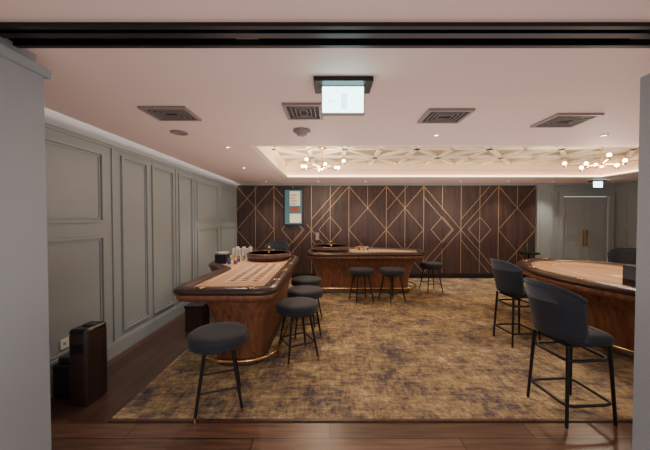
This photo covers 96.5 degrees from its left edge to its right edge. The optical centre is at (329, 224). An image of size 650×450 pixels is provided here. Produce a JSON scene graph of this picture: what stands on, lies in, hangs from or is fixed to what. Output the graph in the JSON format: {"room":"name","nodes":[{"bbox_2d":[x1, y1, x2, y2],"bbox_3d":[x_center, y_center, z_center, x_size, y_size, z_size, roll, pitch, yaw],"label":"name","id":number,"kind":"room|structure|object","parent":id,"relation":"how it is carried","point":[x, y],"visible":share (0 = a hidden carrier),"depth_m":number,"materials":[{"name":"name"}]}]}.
{"room":"casino gaming room","nodes":[
{"label":"casino gaming room","id":0,"kind":"room"},
{"bbox_2d":[0,37,50,449],"bbox_3d":[-1.728,0.333,-0.383,0.185,2.550,4.220,0,1,0],"label":"wall","id":1,"kind":"structure","parent":0,"point":[25,404],"depth_m":1.56,"materials":[{"name":"grey paint"}]},
{"bbox_2d":[44,107,236,377],"bbox_3d":[-2.569,0.057,4.432,0.142,2.900,6.860,0,1,0],"label":"wall","id":2,"kind":"structure","parent":0,"point":[124,231],"depth_m":3.47,"materials":[{"name":"grey paint"}]},
{"bbox_2d":[60,337,68,349],"bbox_3d":[-2.512,1.122,2.774,0.014,0.090,0.140,0,1,0],"label":"wall socket","id":3,"kind":"object","parent":2,"relation":"attached to","point":[64,343],"visible":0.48,"depth_m":2.74,"materials":[{"name":"white plastic"}]},
{"bbox_2d":[50,302,189,397],"bbox_3d":[-2.510,1.422,4.461,0.020,0.170,6.860,0,1,0],"label":"baseboard","id":4,"kind":"structure","parent":2,"relation":"attached to","point":[123,343],"depth_m":3.81,"materials":[{"name":"grey paint"}]},
{"bbox_2d":[45,116,237,188],"bbox_3d":[-2.505,-0.948,4.411,0.030,0.090,6.860,0,1,0],"label":"crown molding","id":5,"kind":"structure","parent":2,"relation":"attached to","point":[50,123],"depth_m":3.42,"materials":[{"name":"white paint"}]},
{"bbox_2d":[0,0,649,183],"bbox_3d":[2.000,-1.228,2.505,14.000,0.450,11.060,0,1,0],"label":"ceiling","id":6,"kind":"structure","parent":0,"point":[238,95],"depth_m":2.06,"materials":[{"name":"paint"}]},
{"bbox_2d":[137,106,201,120],"bbox_3d":[-1.420,-0.995,2.600,0.400,0.020,0.320,0,1,0],"label":"ceiling vent","id":7,"kind":"object","parent":6,"relation":"in","point":[161,113],"depth_m":2.58,"materials":[{"name":"metal"}]},
{"bbox_2d":[170,130,188,135],"bbox_3d":[-1.650,-1.010,3.180,0.180,0.014,0.180,0,1,0],"label":"ceiling speaker","id":8,"kind":"object","parent":6,"relation":"in","point":[176,132],"depth_m":3.17},
{"bbox_2d":[293,127,310,136],"bbox_3d":[-0.300,-0.983,3.100,0.190,0.065,0.190,0,1,0],"label":"smoke detector","id":9,"kind":"object","parent":6,"relation":"attached to","point":[301,131],"visible":1,"depth_m":3.05,"materials":[{"name":"grey plastic"}]},
{"bbox_2d":[282,103,322,119],"bbox_3d":[-0.230,-0.994,2.550,0.330,0.020,0.360,0,1,0],"label":"ceiling vent","id":10,"kind":"object","parent":6,"relation":"in","point":[293,111],"depth_m":2.53,"materials":[{"name":"metal"}]},
{"bbox_2d":[301,147,344,172],"bbox_3d":[-0.140,-1.179,5.176,0.693,0.420,0.694,0,1,-12],"label":"chandelier","id":11,"kind":"object","parent":6,"relation":"hanging from","point":[322,166],"visible":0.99,"depth_m":5.14,"materials":[{"name":"white glass"}]},
{"bbox_2d":[0,22,649,47],"bbox_3d":[2.000,-1.026,1.489,14.000,0.130,0.180,0,1,0],"label":"door track","id":12,"kind":"object","parent":6,"relation":"attached to","point":[22,34],"depth_m":1.48,"materials":[{"name":"black metal"}]},
{"bbox_2d":[313,76,373,115],"bbox_3d":[0.090,-0.883,2.032,0.400,0.220,0.200,0,1,0],"label":"exit sign","id":13,"kind":"object","parent":6,"relation":"hanging from","point":[340,95],"visible":1,"depth_m":2.01,"materials":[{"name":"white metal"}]},
{"bbox_2d":[249,145,638,177],"bbox_3d":[2.625,-1.072,5.229,7.350,0.025,3.000,0,1,0],"label":"trim tray lip","id":14,"kind":"object","parent":6,"relation":"attached to","point":[255,148],"visible":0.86,"depth_m":4.28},
{"bbox_2d":[417,108,475,123],"bbox_3d":[1.050,-0.996,2.660,0.400,0.020,0.340,0,1,0],"label":"ceiling vent","id":15,"kind":"object","parent":6,"relation":"in","point":[432,115],"depth_m":2.64,"materials":[{"name":"metal"}]},
{"bbox_2d":[270,147,638,164],"bbox_3d":[2.625,-1.385,5.216,7.384,0.050,3.022,0,1,0],"label":"relief","id":16,"kind":"object","parent":6,"relation":"attached to","point":[586,154],"visible":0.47,"depth_m":5.72,"materials":[{"name":"beige paint"}]},
{"bbox_2d":[530,113,603,127],"bbox_3d":[2.250,-0.998,2.780,0.420,0.020,0.360,0,1,0],"label":"ceiling vent","id":17,"kind":"object","parent":6,"relation":"in","point":[558,120],"depth_m":2.75,"materials":[{"name":"metal"}]},
{"bbox_2d":[588,180,606,187],"bbox_3d":[6.620,-1.013,7.180,0.320,0.176,0.160,0,1,0],"label":"exit sign","id":18,"kind":"object","parent":6,"relation":"hanging from","point":[595,183],"visible":0.99,"depth_m":7.16,"materials":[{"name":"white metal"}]},
{"bbox_2d":[562,147,637,171],"bbox_3d":[4.200,-1.124,4.477,0.693,0.500,0.694,0,1,-12],"label":"chandelier","id":19,"kind":"object","parent":6,"relation":"hanging from","point":[586,164],"visible":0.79,"depth_m":4.46,"materials":[{"name":"white glass"}]},
{"bbox_2d":[50,309,632,449],"bbox_3d":[2.000,1.597,2.564,14.000,0.100,11.060,0,1,0],"label":"floor","id":20,"kind":"structure","parent":0,"point":[65,434],"depth_m":2.18,"materials":[{"name":"brown wood"}]},
{"bbox_2d":[53,353,69,398],"bbox_3d":[-2.365,1.364,2.709,0.190,0.360,0.280,0,1,0],"label":"box","id":21,"kind":"object","parent":20,"relation":"on","point":[61,371],"visible":0.28,"depth_m":2.57,"materials":[{"name":"black plastic"}]},
{"bbox_2d":[69,321,107,406],"bbox_3d":[-2.140,1.209,2.574,0.170,0.674,0.244,0,1,0],"label":"waste bin","id":22,"kind":"object","parent":20,"relation":"on","point":[87,341],"visible":1,"depth_m":2.48,"materials":[{"name":"brown wood"}]},
{"bbox_2d":[184,302,209,330],"bbox_3d":[-1.930,1.322,4.229,0.260,0.361,0.280,0,1,0],"label":"waste bin","id":23,"kind":"object","parent":20,"relation":"on","point":[196,313],"visible":0.74,"depth_m":4.10,"materials":[{"name":"black plastic"}]},
{"bbox_2d":[108,419,632,421],"bbox_3d":[2.975,1.547,2.295,9.450,0.011,0.025,0,1,0],"label":"trim","id":24,"kind":"structure","parent":20,"relation":"on","point":[109,420],"depth_m":2.29,"materials":[{"name":"brown wood"}]},
{"bbox_2d":[111,278,633,418],"bbox_3d":[2.995,1.491,5.040,9.490,0.008,5.465,0,1,0],"label":"carpet","id":25,"kind":"object","parent":20,"relation":"on","point":[434,354],"visible":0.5,"depth_m":2.97,"materials":[{"name":"brown carpet"}]},
{"bbox_2d":[187,321,248,423],"bbox_3d":[-0.950,1.219,2.486,0.490,0.640,0.490,0,1,-20],"label":"bar stool","id":26,"kind":"object","parent":25,"relation":"on","point":[218,337],"visible":1,"depth_m":2.36,"materials":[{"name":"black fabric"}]},
{"bbox_2d":[173,246,299,365],"bbox_3d":[-1.246,0.947,4.246,1.424,1.111,2.766,0,1,0],"label":"table","id":27,"kind":"object","parent":25,"relation":"on","point":[245,286],"visible":0.97,"depth_m":3.20,"materials":[{"name":"brown wood"}]},
{"bbox_2d":[264,241,289,250],"bbox_3d":[-1.150,0.912,6.230,0.559,1.096,0.596,0,1,0],"label":"bar chair","id":28,"kind":"object","parent":25,"relation":"on","point":[274,245],"visible":0.23,"depth_m":6.43,"materials":[{"name":"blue fabric"}]},
{"bbox_2d":[276,297,318,367],"bbox_3d":[-0.375,1.201,3.346,0.490,0.640,0.490,-1,1,-29],"label":"bar stool","id":29,"kind":"object","parent":25,"relation":"on","point":[295,307],"visible":0.98,"depth_m":3.23,"materials":[{"name":"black fabric"}]},
{"bbox_2d":[287,285,322,341],"bbox_3d":[-0.340,1.188,3.976,0.490,0.640,0.490,0,1,-17],"label":"bar stool","id":30,"kind":"object","parent":25,"relation":"on","point":[311,291],"visible":0.74,"depth_m":3.86,"materials":[{"name":"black fabric"}]},
{"bbox_2d":[291,276,322,322],"bbox_3d":[-0.380,1.173,4.686,0.490,0.640,0.490,-1,1,-34],"label":"bar stool","id":31,"kind":"object","parent":25,"relation":"on","point":[299,280],"visible":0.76,"depth_m":4.56,"materials":[{"name":"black fabric"}]},
{"bbox_2d":[348,267,373,304],"bbox_3d":[0.600,1.155,5.575,0.490,0.640,0.490,0,1,-17],"label":"bar stool","id":32,"kind":"object","parent":25,"relation":"on","point":[364,272],"visible":1,"depth_m":5.46,"materials":[{"name":"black fabric"}]},
{"bbox_2d":[306,232,425,292],"bbox_3d":[0.788,0.810,6.472,2.593,1.291,1.208,0,1,0],"label":"table","id":33,"kind":"object","parent":25,"relation":"on","point":[332,263],"visible":0.95,"depth_m":6.20,"materials":[{"name":"brown wood"}]},
{"bbox_2d":[378,267,405,305],"bbox_3d":[1.190,1.155,5.575,0.490,0.640,0.490,-1,1,-29],"label":"bar stool","id":34,"kind":"object","parent":25,"relation":"on","point":[391,272],"visible":1,"depth_m":5.46,"materials":[{"name":"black fabric"}]},
{"bbox_2d":[419,261,443,293],"bbox_3d":[2.200,1.139,6.325,0.490,0.640,0.490,0,1,-11],"label":"bar stool","id":35,"kind":"object","parent":25,"relation":"on","point":[430,265],"visible":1,"depth_m":6.20,"materials":[{"name":"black fabric"}]},
{"bbox_2d":[490,258,540,347],"bbox_3d":[2.364,0.973,3.766,0.518,1.076,0.478,0,1,-5],"label":"bar chair","id":36,"kind":"object","parent":25,"relation":"on","point":[508,277],"visible":0.92,"depth_m":3.62,"materials":[{"name":"blue fabric"}]},
{"bbox_2d":[518,251,539,281],"bbox_3d":[5.050,1.067,7.374,0.480,0.740,0.480,0,1,0],"label":"side table","id":37,"kind":"object","parent":25,"relation":"on","point":[519,252],"visible":0.46,"depth_m":7.35,"materials":[{"name":"black metal"}]},
{"bbox_2d":[526,240,528,252],"bbox_3d":[5.000,0.541,7.343,0.076,0.310,0.076,0,1,0],"label":"wine bottle","id":38,"kind":"object","parent":37,"relation":"on","point":[527,244],"visible":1,"depth_m":7.32,"materials":[{"name":"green glass"}]},
{"bbox_2d":[524,277,617,428],"bbox_3d":[1.923,0.992,2.397,0.557,1.096,0.518,0,1,-4],"label":"bar chair","id":39,"kind":"object","parent":25,"relation":"on","point":[559,314],"visible":1,"depth_m":2.23,"materials":[{"name":"blue fabric"}]},
{"bbox_2d":[517,258,635,358],"bbox_3d":[3.750,0.967,3.771,1.976,1.091,2.776,0,1,0],"label":"table","id":40,"kind":"object","parent":25,"relation":"on","point":[609,288],"visible":0.61,"depth_m":3.48,"materials":[{"name":"brown wood"}]},
{"bbox_2d":[607,247,635,264],"bbox_3d":[5.162,0.946,5.059,0.540,1.076,0.501,-1,2,-42],"label":"bar chair","id":41,"kind":"object","parent":25,"relation":"on","point":[624,255],"visible":0.18,"depth_m":5.22,"materials":[{"name":"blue fabric"}]},
{"bbox_2d":[237,186,535,272],"bbox_3d":[1.460,-0.016,7.911,8.200,2.900,0.140,0,1,0],"label":"wall","id":42,"kind":"structure","parent":0,"point":[348,208],"depth_m":7.84,"materials":[{"name":"brown wood"}]},
{"bbox_2d":[283,188,306,225],"bbox_3d":[-0.935,-0.483,7.795,0.630,1.040,0.053,0,1,0],"label":"framed display","id":43,"kind":"object","parent":42,"relation":"attached to","point":[294,199],"visible":1,"depth_m":7.78,"materials":[{"name":"teal paper"}]},
{"bbox_2d":[236,186,535,272],"bbox_3d":[1.519,0.126,7.840,8.092,2.348,0.010,0,1,0],"label":"trim","id":44,"kind":"structure","parent":42,"relation":"attached to","point":[386,187],"depth_m":7.83,"materials":[{"name":"gold metal"}]},
{"bbox_2d":[291,273,530,277],"bbox_3d":[1.520,1.375,7.873,8.080,0.120,0.035,0,1,0],"label":"baseboard","id":45,"kind":"structure","parent":42,"relation":"attached to","point":[412,275],"depth_m":7.86,"materials":[{"name":"black wood"}]},
{"bbox_2d":[535,185,614,257],"bbox_3d":[6.730,-0.015,7.891,2.340,2.900,0.260,0,1,0],"label":"wall","id":46,"kind":"structure","parent":0,"point":[546,222],"depth_m":7.79,"materials":[{"name":"grey paint"}]},
{"bbox_2d":[236,183,616,185],"bbox_3d":[2.590,-1.089,7.809,10.220,0.050,0.060,0,1,0],"label":"crown molding","id":47,"kind":"structure","parent":46,"relation":"attached to","point":[239,184],"depth_m":7.78,"materials":[{"name":"white paint"}]},
{"bbox_2d":[563,197,607,261],"bbox_3d":[6.957,0.329,7.939,1.235,2.190,0.080,0,1,0],"label":"door","id":48,"kind":"structure","parent":46,"relation":"in","point":[585,218],"depth_m":7.92,"materials":[{"name":"grey paint"}]},
{"bbox_2d":[557,192,614,261],"bbox_3d":[6.950,0.270,7.890,1.500,2.330,0.065,0,1,0],"label":"door frame","id":49,"kind":"structure","parent":46,"relation":"attached to","point":[611,204],"depth_m":7.85,"materials":[{"name":"grey paint"}]},
{"bbox_2d":[614,181,637,247],"bbox_3d":[7.799,0.050,4.782,0.142,2.900,6.360,0,1,0],"label":"wall","id":50,"kind":"structure","parent":0,"point":[626,194],"depth_m":7.58,"materials":[{"name":"grey paint"}]},
{"bbox_2d":[632,73,649,449],"bbox_3d":[1.875,0.333,-0.393,0.150,2.550,4.200,0,1,0],"label":"wall","id":51,"kind":"structure","parent":0,"point":[641,384],"depth_m":1.67,"materials":[{"name":"grey paint"}]}
]}

